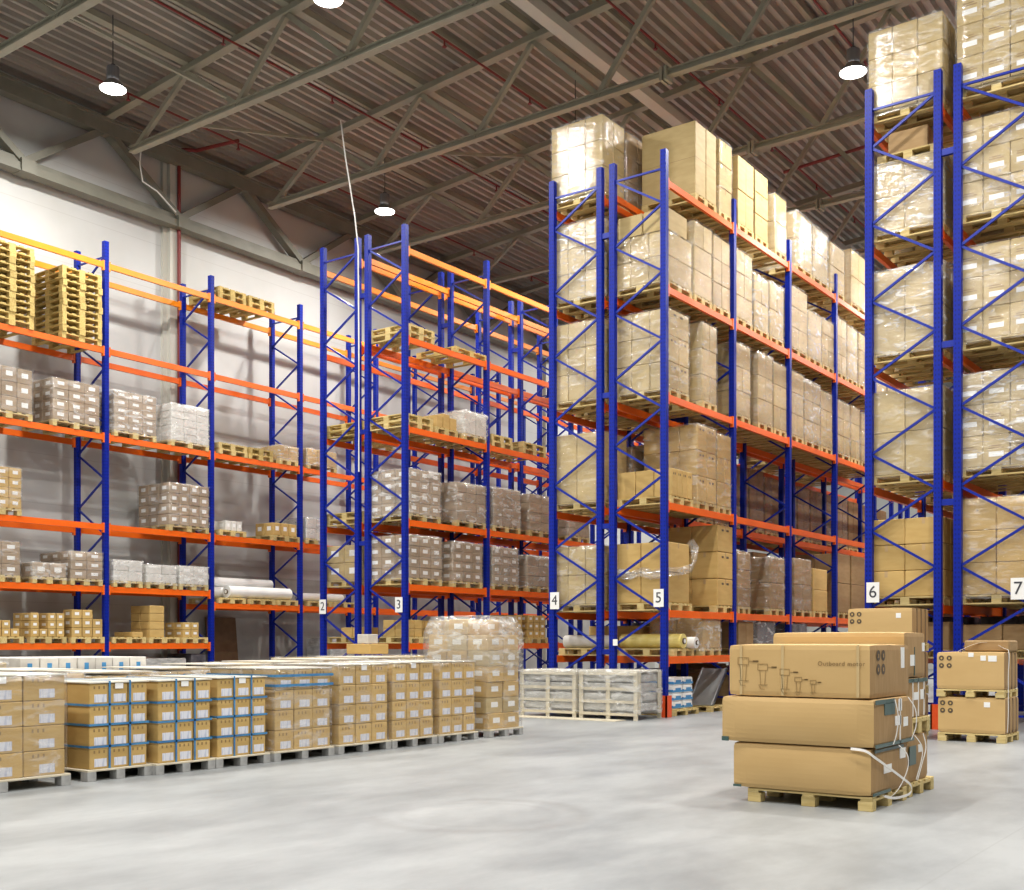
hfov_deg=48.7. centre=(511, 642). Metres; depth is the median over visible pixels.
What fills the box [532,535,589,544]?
pallet
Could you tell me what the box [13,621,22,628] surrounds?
carton
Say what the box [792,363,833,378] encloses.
pallet
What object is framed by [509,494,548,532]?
load
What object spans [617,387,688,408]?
pallet
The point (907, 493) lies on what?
pallet
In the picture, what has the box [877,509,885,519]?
load
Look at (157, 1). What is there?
pipe
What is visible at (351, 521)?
pallet
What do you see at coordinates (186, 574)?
load
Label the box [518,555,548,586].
load
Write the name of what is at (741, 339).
pallet
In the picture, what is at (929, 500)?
pallet
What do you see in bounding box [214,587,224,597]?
roll
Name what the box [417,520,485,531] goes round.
pallet
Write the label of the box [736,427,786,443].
pallet
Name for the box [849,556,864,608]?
load
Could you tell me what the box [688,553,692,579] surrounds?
carton
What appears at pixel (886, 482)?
pallet
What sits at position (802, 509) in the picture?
load
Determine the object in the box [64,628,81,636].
carton
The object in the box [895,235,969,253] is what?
load
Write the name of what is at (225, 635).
board
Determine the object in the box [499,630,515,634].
carton
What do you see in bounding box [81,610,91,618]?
carton
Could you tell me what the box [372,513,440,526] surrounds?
pallet
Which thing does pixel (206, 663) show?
sheet
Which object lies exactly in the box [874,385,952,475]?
load
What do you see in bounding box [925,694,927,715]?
carton
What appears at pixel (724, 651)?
pallet
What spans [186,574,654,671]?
trim
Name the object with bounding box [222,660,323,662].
sheet
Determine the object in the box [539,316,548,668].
wall column
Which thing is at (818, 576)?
load
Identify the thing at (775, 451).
pallet
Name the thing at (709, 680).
metal sheet
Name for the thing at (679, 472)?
carton
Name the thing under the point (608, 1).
pipe
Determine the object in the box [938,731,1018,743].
pallet
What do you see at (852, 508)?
load
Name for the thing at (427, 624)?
carton
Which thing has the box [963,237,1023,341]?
load
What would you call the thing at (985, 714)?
carton
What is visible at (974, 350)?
pallet
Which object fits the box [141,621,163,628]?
carton
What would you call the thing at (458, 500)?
load
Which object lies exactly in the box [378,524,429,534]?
pallet
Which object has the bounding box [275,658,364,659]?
sheet
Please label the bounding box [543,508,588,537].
load
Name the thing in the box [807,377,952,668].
wall
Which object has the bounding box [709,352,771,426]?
load
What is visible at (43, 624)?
carton
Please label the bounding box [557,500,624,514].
pallet
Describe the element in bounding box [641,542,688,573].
carton
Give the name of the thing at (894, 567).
load
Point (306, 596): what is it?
roll
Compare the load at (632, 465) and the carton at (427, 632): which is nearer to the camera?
the load at (632, 465)
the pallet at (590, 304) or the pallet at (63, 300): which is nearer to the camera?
the pallet at (590, 304)
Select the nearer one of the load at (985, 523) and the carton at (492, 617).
the load at (985, 523)
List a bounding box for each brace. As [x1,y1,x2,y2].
[39,0,226,98]
[202,124,323,141]
[441,152,524,157]
[695,63,751,70]
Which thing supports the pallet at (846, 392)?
on the rack at (660, 596)
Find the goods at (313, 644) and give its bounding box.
[307,638,363,656]
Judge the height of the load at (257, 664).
1.030 m
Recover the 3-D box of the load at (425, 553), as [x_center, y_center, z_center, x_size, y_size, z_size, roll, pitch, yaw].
[-2.400,-1.868,25.490,1.256,1.041,1.225,0,0,36]
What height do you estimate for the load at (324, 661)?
1.042 m
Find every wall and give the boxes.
[0,70,778,667]
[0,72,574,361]
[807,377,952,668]
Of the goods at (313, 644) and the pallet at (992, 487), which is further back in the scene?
the goods at (313, 644)
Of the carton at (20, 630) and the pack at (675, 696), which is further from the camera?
the carton at (20, 630)
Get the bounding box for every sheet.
[0,667,83,670]
[34,669,151,672]
[101,666,207,668]
[161,662,272,664]
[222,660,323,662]
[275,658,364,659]
[319,656,402,657]
[692,668,725,705]
[702,667,726,705]
[703,667,727,704]
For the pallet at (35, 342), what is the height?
0.144 m
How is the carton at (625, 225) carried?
on the load at (630, 271)
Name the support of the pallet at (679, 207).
on the rack at (660, 596)
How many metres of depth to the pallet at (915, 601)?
18.54 m
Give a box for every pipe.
[0,34,548,284]
[153,0,559,222]
[177,139,238,652]
[384,0,952,382]
[605,0,864,227]
[783,142,875,173]
[813,0,868,68]
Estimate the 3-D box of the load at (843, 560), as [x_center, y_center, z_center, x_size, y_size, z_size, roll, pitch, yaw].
[7.881,-1.477,28.847,1.184,1.472,0.896,0,0,36]
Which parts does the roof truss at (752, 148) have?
splice plate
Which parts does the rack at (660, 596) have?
post, plate, post, post, post, post, post, post, post, post, post, post, post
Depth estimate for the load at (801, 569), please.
26.21 m
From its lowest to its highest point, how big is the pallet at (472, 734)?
0.115 m
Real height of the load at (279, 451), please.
0.436 m
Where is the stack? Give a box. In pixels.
[427,619,523,729]
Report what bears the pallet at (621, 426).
on the rack at (601, 615)
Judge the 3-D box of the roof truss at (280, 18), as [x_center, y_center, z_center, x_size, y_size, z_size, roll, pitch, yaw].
[4.247,-13.391,17.017,35.213,3.931,0.280,0,0,36]
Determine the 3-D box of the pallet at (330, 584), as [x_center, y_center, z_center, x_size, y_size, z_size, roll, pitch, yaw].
[-3.566,-1.338,26.277,1.160,0.144,0.950,0,0,36]
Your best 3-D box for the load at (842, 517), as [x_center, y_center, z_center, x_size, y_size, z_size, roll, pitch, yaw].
[8.973,-3.429,32.696,1.263,1.496,0.872,0,0,36]
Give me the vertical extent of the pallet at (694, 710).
0.120 m
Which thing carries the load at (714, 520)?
on the pallet at (714, 523)
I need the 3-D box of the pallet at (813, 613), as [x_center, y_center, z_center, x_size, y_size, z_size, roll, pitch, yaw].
[6.942,-0.668,27.554,1.190,0.144,0.900,0,0,36]
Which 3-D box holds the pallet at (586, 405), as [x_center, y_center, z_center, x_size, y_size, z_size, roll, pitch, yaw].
[1.551,-4.668,22.525,1.190,0.144,0.980,0,0,36]
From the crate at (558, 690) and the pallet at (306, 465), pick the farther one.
the pallet at (306, 465)
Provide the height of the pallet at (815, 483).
0.144 m
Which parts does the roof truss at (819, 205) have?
splice plate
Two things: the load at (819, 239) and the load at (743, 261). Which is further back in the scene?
the load at (819, 239)
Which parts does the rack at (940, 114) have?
post, plate, post, post, post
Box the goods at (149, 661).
[146,658,185,669]
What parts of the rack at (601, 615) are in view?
post, plate, post, post, post, post, post, post, post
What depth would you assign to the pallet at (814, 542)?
30.78 m
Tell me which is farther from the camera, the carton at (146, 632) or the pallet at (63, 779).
the carton at (146, 632)
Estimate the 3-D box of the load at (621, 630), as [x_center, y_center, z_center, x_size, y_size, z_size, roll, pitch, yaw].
[2.341,-0.107,23.605,1.185,0.452,0.892,0,0,36]
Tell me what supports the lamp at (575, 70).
hanging from the ceiling
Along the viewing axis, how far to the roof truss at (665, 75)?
25.18 m
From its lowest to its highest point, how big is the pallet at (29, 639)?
0.144 m
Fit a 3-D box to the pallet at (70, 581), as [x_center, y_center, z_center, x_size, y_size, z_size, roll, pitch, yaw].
[-9.972,-1.338,25.599,1.210,0.144,0.800,0,0,36]
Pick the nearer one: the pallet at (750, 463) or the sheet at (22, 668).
the sheet at (22, 668)
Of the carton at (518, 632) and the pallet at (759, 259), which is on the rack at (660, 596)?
the pallet at (759, 259)
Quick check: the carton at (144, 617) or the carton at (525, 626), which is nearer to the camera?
the carton at (144, 617)
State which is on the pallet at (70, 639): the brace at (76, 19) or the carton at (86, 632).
the carton at (86, 632)
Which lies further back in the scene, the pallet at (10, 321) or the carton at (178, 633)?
the carton at (178, 633)
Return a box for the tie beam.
[510,0,878,273]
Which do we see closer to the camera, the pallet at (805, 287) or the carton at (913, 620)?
the carton at (913, 620)
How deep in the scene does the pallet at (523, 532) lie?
28.79 m
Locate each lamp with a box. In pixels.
[99,15,125,94]
[314,0,342,7]
[375,158,394,215]
[575,70,575,121]
[839,0,866,78]
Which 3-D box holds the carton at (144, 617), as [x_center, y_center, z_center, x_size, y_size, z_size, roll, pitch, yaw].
[-8.546,-0.586,26.891,0.362,0.181,0.402,0,0,36]
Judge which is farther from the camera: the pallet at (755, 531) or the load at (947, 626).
the pallet at (755, 531)
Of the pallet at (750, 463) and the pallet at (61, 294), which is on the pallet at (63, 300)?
the pallet at (61, 294)
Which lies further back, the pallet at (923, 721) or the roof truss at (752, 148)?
the roof truss at (752, 148)
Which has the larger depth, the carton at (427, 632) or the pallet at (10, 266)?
the carton at (427, 632)
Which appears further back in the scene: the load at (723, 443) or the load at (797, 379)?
the load at (797, 379)
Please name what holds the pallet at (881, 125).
on the rack at (940, 114)
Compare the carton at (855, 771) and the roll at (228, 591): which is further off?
the roll at (228, 591)
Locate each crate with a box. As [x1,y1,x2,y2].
[520,668,599,717]
[579,669,662,720]
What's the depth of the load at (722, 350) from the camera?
23.56 m
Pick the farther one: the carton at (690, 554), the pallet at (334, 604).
the pallet at (334, 604)
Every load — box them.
[0,365,31,416]
[0,466,20,508]
[0,541,19,575]
[0,656,145,673]
[0,662,6,671]
[0,672,66,779]
[16,671,83,678]
[19,562,65,577]
[23,377,98,427]
[40,551,101,579]
[61,678,148,769]
[84,673,151,678]
[86,390,155,437]
[90,676,211,762]
[102,669,209,675]
[109,560,141,581]
[139,482,208,527]
[142,564,177,585]
[143,403,208,446]
[150,674,266,756]
[162,666,232,670]
[174,565,208,584]
[205,662,271,665]
[206,666,332,750]
[222,664,276,665]
[258,445,297,460]
[271,657,367,660]
[272,661,326,662]
[273,662,388,744]
[276,518,319,539]
[291,448,335,467]
[317,660,378,660]
[327,545,363,580]
[327,661,432,738]
[368,656,413,659]
[372,468,439,516]
[372,535,441,579]
[379,660,474,734]
[394,655,427,659]
[427,482,485,522]
[428,410,485,437]
[428,541,481,582]
[475,487,519,527]
[482,547,517,584]
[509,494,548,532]
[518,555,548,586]
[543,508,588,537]
[552,114,623,204]
[557,217,623,309]
[557,319,608,402]
[557,432,625,503]
[557,545,608,604]
[580,132,641,216]
[589,626,649,647]
[606,448,644,507]
[617,231,690,297]
[617,308,688,394]
[626,445,643,451]
[631,622,649,625]
[639,668,692,675]
[642,120,715,207]
[644,424,715,504]
[646,220,711,302]
[649,322,715,405]
[650,618,719,647]
[659,663,725,668]
[682,138,731,216]
[688,342,749,418]
[688,669,728,672]
[689,248,751,323]
[699,517,712,520]
[709,155,752,231]
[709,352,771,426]
[711,234,729,311]
[713,519,728,523]
[715,433,730,507]
[720,621,752,647]
[724,620,774,643]
[736,170,767,241]
[736,466,747,527]
[736,551,749,606]
[746,193,785,254]
[747,468,763,530]
[748,552,766,557]
[750,285,806,356]
[750,557,783,608]
[751,273,767,332]
[752,211,811,278]
[763,477,777,533]
[768,281,783,340]
[772,362,785,431]
[774,225,826,285]
[774,623,806,633]
[778,486,795,536]
[784,558,810,610]
[792,371,802,437]
[795,486,808,539]
[795,554,849,612]
[798,400,849,455]
[803,379,819,444]
[807,241,843,296]
[807,249,864,314]
[807,310,820,361]
[809,490,821,541]
[811,568,826,611]
[819,390,831,448]
[821,318,833,368]
[825,317,845,374]
[826,495,830,543]
[838,315,858,320]
[838,371,885,395]
[838,496,846,546]
[846,325,856,380]
[847,501,857,548]
[849,406,858,458]
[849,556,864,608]
[856,333,864,385]
[859,413,864,461]
[862,505,864,550]
[869,11,956,127]
[874,153,952,243]
[874,262,952,354]
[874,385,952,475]
[874,517,952,596]
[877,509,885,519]
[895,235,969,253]
[926,622,963,649]
[928,617,978,624]
[957,0,1023,104]
[963,107,1023,225]
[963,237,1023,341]
[963,367,1023,468]
[963,495,1023,594]
[963,624,1023,649]
[981,102,1023,115]
[981,225,1023,236]
[981,616,1023,623]
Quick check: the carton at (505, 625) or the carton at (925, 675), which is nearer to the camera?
the carton at (925, 675)
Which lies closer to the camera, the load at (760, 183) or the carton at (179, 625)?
the load at (760, 183)
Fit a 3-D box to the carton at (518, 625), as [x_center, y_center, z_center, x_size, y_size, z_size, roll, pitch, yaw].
[0.047,-0.399,28.233,0.344,0.181,0.244,0,0,36]
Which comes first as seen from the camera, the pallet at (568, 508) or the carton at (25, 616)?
the pallet at (568, 508)
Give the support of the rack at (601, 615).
on the floor
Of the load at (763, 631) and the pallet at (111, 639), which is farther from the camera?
the pallet at (111, 639)
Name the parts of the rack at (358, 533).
plate, post, post, post, post, post, post, post, post, post, post, post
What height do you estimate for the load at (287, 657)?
1.086 m
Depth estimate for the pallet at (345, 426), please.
26.00 m
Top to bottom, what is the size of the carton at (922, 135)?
0.360 m
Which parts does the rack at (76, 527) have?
post, post, post, post, post, post, post, post, post, post, post, post, post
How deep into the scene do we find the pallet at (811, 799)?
9.56 m
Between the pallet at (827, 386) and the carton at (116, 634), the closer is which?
the carton at (116, 634)
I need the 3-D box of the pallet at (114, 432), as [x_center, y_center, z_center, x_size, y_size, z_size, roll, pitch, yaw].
[-9.224,-4.788,26.625,1.210,0.144,1.140,0,0,36]
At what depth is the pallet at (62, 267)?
25.15 m
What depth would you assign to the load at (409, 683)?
15.04 m
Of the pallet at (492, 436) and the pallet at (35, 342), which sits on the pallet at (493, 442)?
the pallet at (492, 436)
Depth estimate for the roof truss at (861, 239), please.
37.96 m
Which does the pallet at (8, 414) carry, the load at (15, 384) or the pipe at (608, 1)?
the load at (15, 384)
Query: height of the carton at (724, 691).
0.746 m
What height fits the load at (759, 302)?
1.229 m
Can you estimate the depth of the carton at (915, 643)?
10.40 m
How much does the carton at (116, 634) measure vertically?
0.116 m
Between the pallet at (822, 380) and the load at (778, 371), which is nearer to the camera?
the load at (778, 371)
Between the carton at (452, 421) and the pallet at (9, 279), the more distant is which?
the carton at (452, 421)
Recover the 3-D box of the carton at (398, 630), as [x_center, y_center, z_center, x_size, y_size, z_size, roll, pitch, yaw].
[-2.364,-0.212,24.930,0.342,0.181,0.242,0,0,36]
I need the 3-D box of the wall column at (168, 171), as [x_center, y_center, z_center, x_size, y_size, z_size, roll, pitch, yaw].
[-8.771,-5.616,29.018,0.220,14.000,0.400,0,0,36]
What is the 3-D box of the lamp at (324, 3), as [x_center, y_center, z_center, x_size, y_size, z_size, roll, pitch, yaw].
[-3.311,-12.569,20.366,0.540,2.006,0.534,0,0,36]
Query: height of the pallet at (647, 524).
0.144 m
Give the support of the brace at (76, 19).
attached to the roof truss at (65, 11)
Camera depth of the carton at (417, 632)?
25.02 m
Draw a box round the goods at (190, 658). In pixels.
[167,653,205,665]
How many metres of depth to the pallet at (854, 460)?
29.47 m
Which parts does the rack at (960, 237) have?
post, post, plate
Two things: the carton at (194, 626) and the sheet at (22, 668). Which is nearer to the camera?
the sheet at (22, 668)
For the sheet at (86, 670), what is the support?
on the load at (90, 675)
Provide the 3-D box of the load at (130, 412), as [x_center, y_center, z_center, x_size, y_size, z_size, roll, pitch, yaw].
[-9.224,-5.299,26.624,1.280,0.997,1.210,0,0,36]
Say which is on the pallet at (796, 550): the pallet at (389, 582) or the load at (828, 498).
the load at (828, 498)
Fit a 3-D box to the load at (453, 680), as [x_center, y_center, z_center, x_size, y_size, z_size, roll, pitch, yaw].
[-1.237,0.766,16.186,1.235,1.065,0.844,0,0,36]
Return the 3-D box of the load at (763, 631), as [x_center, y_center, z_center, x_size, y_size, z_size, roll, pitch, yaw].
[5.056,-0.154,24.970,1.257,0.662,0.967,0,0,36]
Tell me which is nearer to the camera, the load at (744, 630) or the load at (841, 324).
the load at (744, 630)
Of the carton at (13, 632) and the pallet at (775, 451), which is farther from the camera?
the pallet at (775, 451)
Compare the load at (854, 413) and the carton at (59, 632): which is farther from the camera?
the load at (854, 413)
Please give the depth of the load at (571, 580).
22.10 m
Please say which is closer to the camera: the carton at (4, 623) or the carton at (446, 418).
the carton at (4, 623)
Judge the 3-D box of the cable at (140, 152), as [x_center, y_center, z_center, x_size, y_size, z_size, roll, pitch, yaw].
[-8.742,-11.312,27.873,0.196,1.021,1.305,0,0,26]
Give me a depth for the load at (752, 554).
27.57 m
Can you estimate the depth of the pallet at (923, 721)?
10.37 m
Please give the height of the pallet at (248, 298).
0.144 m
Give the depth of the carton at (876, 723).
9.51 m
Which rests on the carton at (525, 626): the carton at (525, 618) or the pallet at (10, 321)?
the carton at (525, 618)
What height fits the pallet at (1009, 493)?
0.144 m
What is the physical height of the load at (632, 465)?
1.243 m
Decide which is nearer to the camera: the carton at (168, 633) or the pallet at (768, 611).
the pallet at (768, 611)
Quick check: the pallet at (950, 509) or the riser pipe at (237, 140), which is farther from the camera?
the riser pipe at (237, 140)
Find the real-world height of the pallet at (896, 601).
0.144 m
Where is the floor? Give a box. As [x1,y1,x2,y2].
[0,669,1023,889]
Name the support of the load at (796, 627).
on the pallet
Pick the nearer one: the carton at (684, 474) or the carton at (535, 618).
the carton at (684, 474)
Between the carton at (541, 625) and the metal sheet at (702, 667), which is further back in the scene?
the carton at (541, 625)
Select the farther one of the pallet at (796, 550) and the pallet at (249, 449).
the pallet at (796, 550)
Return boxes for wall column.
[161,161,176,657]
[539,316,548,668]
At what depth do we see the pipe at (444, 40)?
25.21 m
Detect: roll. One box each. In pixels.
[214,577,272,587]
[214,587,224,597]
[223,586,292,599]
[294,593,343,601]
[563,635,617,647]
[619,634,686,647]
[685,637,698,647]
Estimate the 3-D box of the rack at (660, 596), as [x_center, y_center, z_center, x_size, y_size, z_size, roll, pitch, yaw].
[7.476,-3.856,28.328,1.430,10.480,17.720,0,0,36]
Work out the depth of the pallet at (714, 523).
25.94 m
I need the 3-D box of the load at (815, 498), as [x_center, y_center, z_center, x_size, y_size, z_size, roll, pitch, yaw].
[7.794,-3.404,31.079,1.258,1.443,0.872,0,0,36]
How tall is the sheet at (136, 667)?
0.012 m
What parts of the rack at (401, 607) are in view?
post, plate, post, post, post, post, post, post, post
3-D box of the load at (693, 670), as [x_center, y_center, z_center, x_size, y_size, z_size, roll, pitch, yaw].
[4.437,0.913,24.120,1.183,0.652,0.798,0,0,36]
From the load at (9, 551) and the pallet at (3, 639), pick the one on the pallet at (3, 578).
the load at (9, 551)
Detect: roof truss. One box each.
[0,0,103,58]
[101,0,505,154]
[239,0,907,209]
[350,0,919,253]
[440,108,864,289]
[516,157,952,319]
[841,235,952,271]
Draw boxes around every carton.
[1,620,9,627]
[1,628,9,635]
[9,629,18,636]
[13,613,22,620]
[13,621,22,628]
[13,629,22,636]
[22,613,38,620]
[22,621,38,628]
[22,629,38,636]
[39,629,46,636]
[40,613,55,620]
[40,621,55,628]
[47,629,55,636]
[56,613,63,620]
[56,621,63,628]
[56,629,63,636]
[63,610,81,618]
[64,619,81,627]
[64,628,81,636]
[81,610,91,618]
[82,619,91,627]
[82,628,91,636]
[92,619,101,627]
[92,628,101,636]
[114,632,123,636]
[124,632,142,636]
[131,606,143,613]
[131,614,143,621]
[131,622,140,628]
[141,606,163,613]
[141,613,163,621]
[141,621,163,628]
[141,629,163,636]
[165,623,174,629]
[165,630,174,636]
[175,622,190,629]
[175,630,190,636]
[191,623,198,629]
[191,630,198,636]
[217,521,230,530]
[231,521,235,530]
[236,522,241,531]
[256,523,264,535]
[265,522,280,534]
[280,523,287,535]
[288,524,295,536]
[341,627,352,636]
[347,644,387,653]
[353,627,363,636]
[358,634,377,643]
[372,627,377,633]
[383,620,394,627]
[383,628,395,636]
[395,620,413,627]
[395,628,413,636]
[414,620,421,627]
[414,628,421,636]
[422,415,442,427]
[424,621,441,628]
[424,629,441,636]
[438,414,449,428]
[449,418,455,430]
[490,615,503,621]
[499,622,515,629]
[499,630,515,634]
[506,615,521,621]
[516,622,521,629]
[516,630,521,636]
[519,615,532,622]
[522,623,532,629]
[522,630,532,636]
[533,615,538,622]
[533,623,538,629]
[533,630,538,636]
[539,616,544,622]
[539,623,544,629]
[539,630,544,636]
[617,543,641,573]
[617,573,641,603]
[618,213,643,240]
[618,472,635,499]
[636,470,653,497]
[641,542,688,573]
[641,572,688,603]
[643,208,686,240]
[654,468,676,496]
[669,527,691,552]
[671,580,691,605]
[677,469,681,496]
[682,471,686,497]
[686,472,691,499]
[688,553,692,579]
[688,672,728,707]
[692,525,731,552]
[692,552,731,579]
[692,579,731,605]
[722,695,916,748]
[730,644,907,698]
[733,741,911,798]
[773,632,924,676]
[848,608,927,642]
[888,124,932,153]
[898,677,927,716]
[906,731,926,781]
[918,651,927,684]
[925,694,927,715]
[937,642,1016,732]
[938,695,1017,733]
[965,640,1017,651]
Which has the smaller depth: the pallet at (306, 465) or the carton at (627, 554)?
the carton at (627, 554)
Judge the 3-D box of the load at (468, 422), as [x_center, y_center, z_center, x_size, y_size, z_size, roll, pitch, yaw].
[-1.326,-5.113,26.963,1.260,0.632,0.969,0,0,36]
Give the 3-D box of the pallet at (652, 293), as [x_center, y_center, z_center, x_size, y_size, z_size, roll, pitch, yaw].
[2.695,-6.668,21.734,1.190,0.144,0.990,0,0,36]
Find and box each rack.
[0,230,548,680]
[319,237,643,680]
[359,224,717,694]
[549,167,893,711]
[602,148,932,717]
[865,68,1023,729]
[941,62,1023,717]
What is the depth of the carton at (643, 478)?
21.45 m
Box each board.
[205,617,237,661]
[519,715,625,721]
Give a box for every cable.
[139,152,175,212]
[340,120,359,471]
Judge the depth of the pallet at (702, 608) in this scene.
22.92 m
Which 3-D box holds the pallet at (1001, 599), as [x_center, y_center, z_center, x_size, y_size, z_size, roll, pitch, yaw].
[7.793,-0.668,17.940,1.200,0.144,0.930,0,0,36]
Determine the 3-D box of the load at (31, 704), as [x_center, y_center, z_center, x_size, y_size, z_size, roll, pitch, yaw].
[-5.183,0.786,10.777,1.235,1.023,1.356,0,0,36]
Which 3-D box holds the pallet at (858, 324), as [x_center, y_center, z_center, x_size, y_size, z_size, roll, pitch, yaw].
[9.385,-8.638,30.903,1.190,0.144,0.810,0,0,36]
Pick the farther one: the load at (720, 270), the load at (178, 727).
the load at (720, 270)
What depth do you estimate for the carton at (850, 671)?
9.55 m
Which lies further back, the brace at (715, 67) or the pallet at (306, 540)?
the pallet at (306, 540)
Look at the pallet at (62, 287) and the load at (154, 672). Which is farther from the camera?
the pallet at (62, 287)
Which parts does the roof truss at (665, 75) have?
splice plate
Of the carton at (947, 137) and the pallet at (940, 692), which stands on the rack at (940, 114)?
the carton at (947, 137)
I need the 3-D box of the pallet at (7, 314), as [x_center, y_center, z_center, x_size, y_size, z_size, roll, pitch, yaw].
[-11.013,-6.892,24.177,1.200,0.144,0.980,0,0,36]
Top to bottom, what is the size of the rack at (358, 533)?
10.480 m
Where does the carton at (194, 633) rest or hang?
on the pallet at (182, 639)
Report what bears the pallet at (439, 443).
on the rack at (401, 607)
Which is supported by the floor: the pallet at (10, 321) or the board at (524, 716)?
the board at (524, 716)
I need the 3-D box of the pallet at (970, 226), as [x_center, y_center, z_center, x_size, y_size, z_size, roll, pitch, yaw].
[7.793,-6.668,17.940,1.200,0.144,0.930,0,0,36]
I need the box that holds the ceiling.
[0,0,956,383]
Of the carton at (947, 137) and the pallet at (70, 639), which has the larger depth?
the pallet at (70, 639)
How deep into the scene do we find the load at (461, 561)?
26.18 m
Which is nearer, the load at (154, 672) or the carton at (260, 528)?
the load at (154, 672)
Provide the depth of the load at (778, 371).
25.17 m
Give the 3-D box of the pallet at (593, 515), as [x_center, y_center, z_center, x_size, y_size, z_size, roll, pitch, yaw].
[2.149,-2.668,23.345,1.190,0.144,0.750,0,0,36]
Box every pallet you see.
[0,240,33,257]
[0,246,34,264]
[0,253,33,270]
[0,260,34,278]
[0,267,34,284]
[0,274,34,291]
[0,281,34,298]
[0,288,33,305]
[0,295,34,311]
[0,302,34,318]
[0,309,33,324]
[0,315,33,338]
[0,409,32,427]
[0,507,21,515]
[0,575,19,581]
[0,636,23,642]
[0,772,70,792]
[7,576,66,584]
[13,637,66,642]
[22,418,99,437]
[32,324,101,342]
[32,331,101,353]
[33,317,101,334]
[34,284,101,302]
[34,291,101,309]
[34,304,101,321]
[34,311,101,328]
[35,264,101,283]
[35,271,101,290]
[35,278,102,296]
[35,297,102,315]
[40,578,102,585]
[41,637,104,642]
[50,763,151,781]
[83,429,155,447]
[90,580,142,587]
[95,637,145,642]
[117,582,176,589]
[119,637,179,642]
[125,758,214,774]
[140,439,208,455]
[140,524,208,533]
[151,584,207,590]
[154,637,207,642]
[189,286,245,299]
[189,292,245,312]
[189,448,247,461]
[189,597,245,604]
[190,752,269,768]
[195,529,245,537]
[196,442,246,451]
[219,295,273,308]
[219,301,274,321]
[219,453,272,465]
[223,599,275,604]
[235,447,272,456]
[246,535,299,542]
[247,746,333,761]
[249,458,297,469]
[253,600,297,605]
[276,538,319,544]
[277,463,336,476]
[290,601,331,606]
[308,740,390,754]
[310,602,354,607]
[327,421,363,432]
[327,427,389,443]
[327,511,363,519]
[327,517,382,529]
[327,580,383,588]
[327,637,354,642]
[362,440,424,450]
[370,413,432,424]
[370,420,432,436]
[371,323,434,338]
[371,330,434,351]
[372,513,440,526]
[372,578,441,587]
[375,735,436,748]
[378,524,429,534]
[378,637,428,642]
[398,426,457,442]
[414,581,482,588]
[416,346,486,368]
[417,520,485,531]
[420,731,477,742]
[425,433,486,448]
[454,440,512,454]
[455,525,519,536]
[456,583,517,590]
[461,726,522,737]
[479,433,511,443]
[490,447,545,461]
[492,530,548,540]
[504,441,545,451]
[507,586,548,592]
[518,637,527,642]
[528,637,547,642]
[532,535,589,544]
[557,191,623,221]
[557,293,608,320]
[557,397,621,417]
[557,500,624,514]
[559,604,623,612]
[559,648,618,655]
[580,208,633,224]
[582,406,648,424]
[582,509,643,519]
[583,311,622,320]
[606,419,669,430]
[606,515,642,522]
[617,280,691,309]
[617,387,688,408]
[617,495,692,510]
[617,602,691,611]
[619,648,693,655]
[631,422,680,436]
[632,518,693,526]
[641,707,698,715]
[642,192,715,220]
[642,293,711,314]
[644,501,715,515]
[649,400,716,418]
[652,518,712,528]
[669,506,730,518]
[671,605,731,612]
[678,304,729,323]
[687,209,731,229]
[688,413,749,429]
[689,704,721,711]
[694,648,720,655]
[707,316,751,337]
[708,421,772,437]
[710,222,753,243]
[713,522,728,526]
[716,326,768,344]
[721,648,728,654]
[736,234,767,253]
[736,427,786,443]
[736,529,763,538]
[736,531,777,541]
[736,607,749,613]
[737,335,783,352]
[746,248,785,268]
[747,434,803,449]
[747,460,778,469]
[747,535,796,544]
[748,786,906,811]
[750,608,784,615]
[752,263,811,285]
[760,346,806,364]
[760,439,819,454]
[760,465,798,474]
[762,538,809,546]
[763,610,810,616]
[771,540,821,548]
[772,356,820,371]
[773,275,827,294]
[777,445,831,458]
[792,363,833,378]
[795,452,849,465]
[795,473,820,482]
[795,543,830,551]
[801,546,847,553]
[802,478,848,486]
[803,372,846,385]
[807,287,843,308]
[807,301,864,320]
[810,457,859,468]
[811,611,827,617]
[815,377,856,391]
[819,461,864,473]
[823,383,864,397]
[828,612,847,618]
[838,395,864,406]
[838,470,864,478]
[844,318,864,331]
[849,403,864,412]
[874,97,952,142]
[874,220,952,258]
[874,346,952,374]
[874,471,952,490]
[874,596,952,607]
[877,143,952,165]
[891,244,966,268]
[891,364,973,386]
[891,481,969,497]
[894,600,969,608]
[904,776,933,797]
[912,715,929,733]
[925,643,928,650]
[926,492,997,507]
[928,649,952,657]
[936,688,1017,697]
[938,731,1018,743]
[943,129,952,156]
[943,507,952,512]
[963,74,1023,118]
[963,202,1023,241]
[963,333,1023,362]
[963,463,1023,484]
[963,594,1023,605]
[963,650,1023,658]
[975,228,1023,245]
[975,352,1023,371]
[976,474,1023,491]
[979,598,1023,607]
[1007,490,1023,495]
[1007,607,1021,609]
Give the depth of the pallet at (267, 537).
30.06 m
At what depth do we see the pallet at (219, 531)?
28.60 m
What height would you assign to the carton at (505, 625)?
0.181 m
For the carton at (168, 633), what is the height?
0.176 m
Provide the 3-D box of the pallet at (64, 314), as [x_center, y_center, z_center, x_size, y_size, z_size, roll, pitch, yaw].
[-10.022,-7.181,25.491,1.200,0.144,0.980,0,0,36]
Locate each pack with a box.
[669,677,682,684]
[669,685,682,692]
[669,693,682,700]
[672,701,682,708]
[677,676,692,684]
[681,692,692,700]
[682,684,692,692]
[682,700,692,707]
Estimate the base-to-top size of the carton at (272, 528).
0.326 m
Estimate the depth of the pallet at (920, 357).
18.67 m

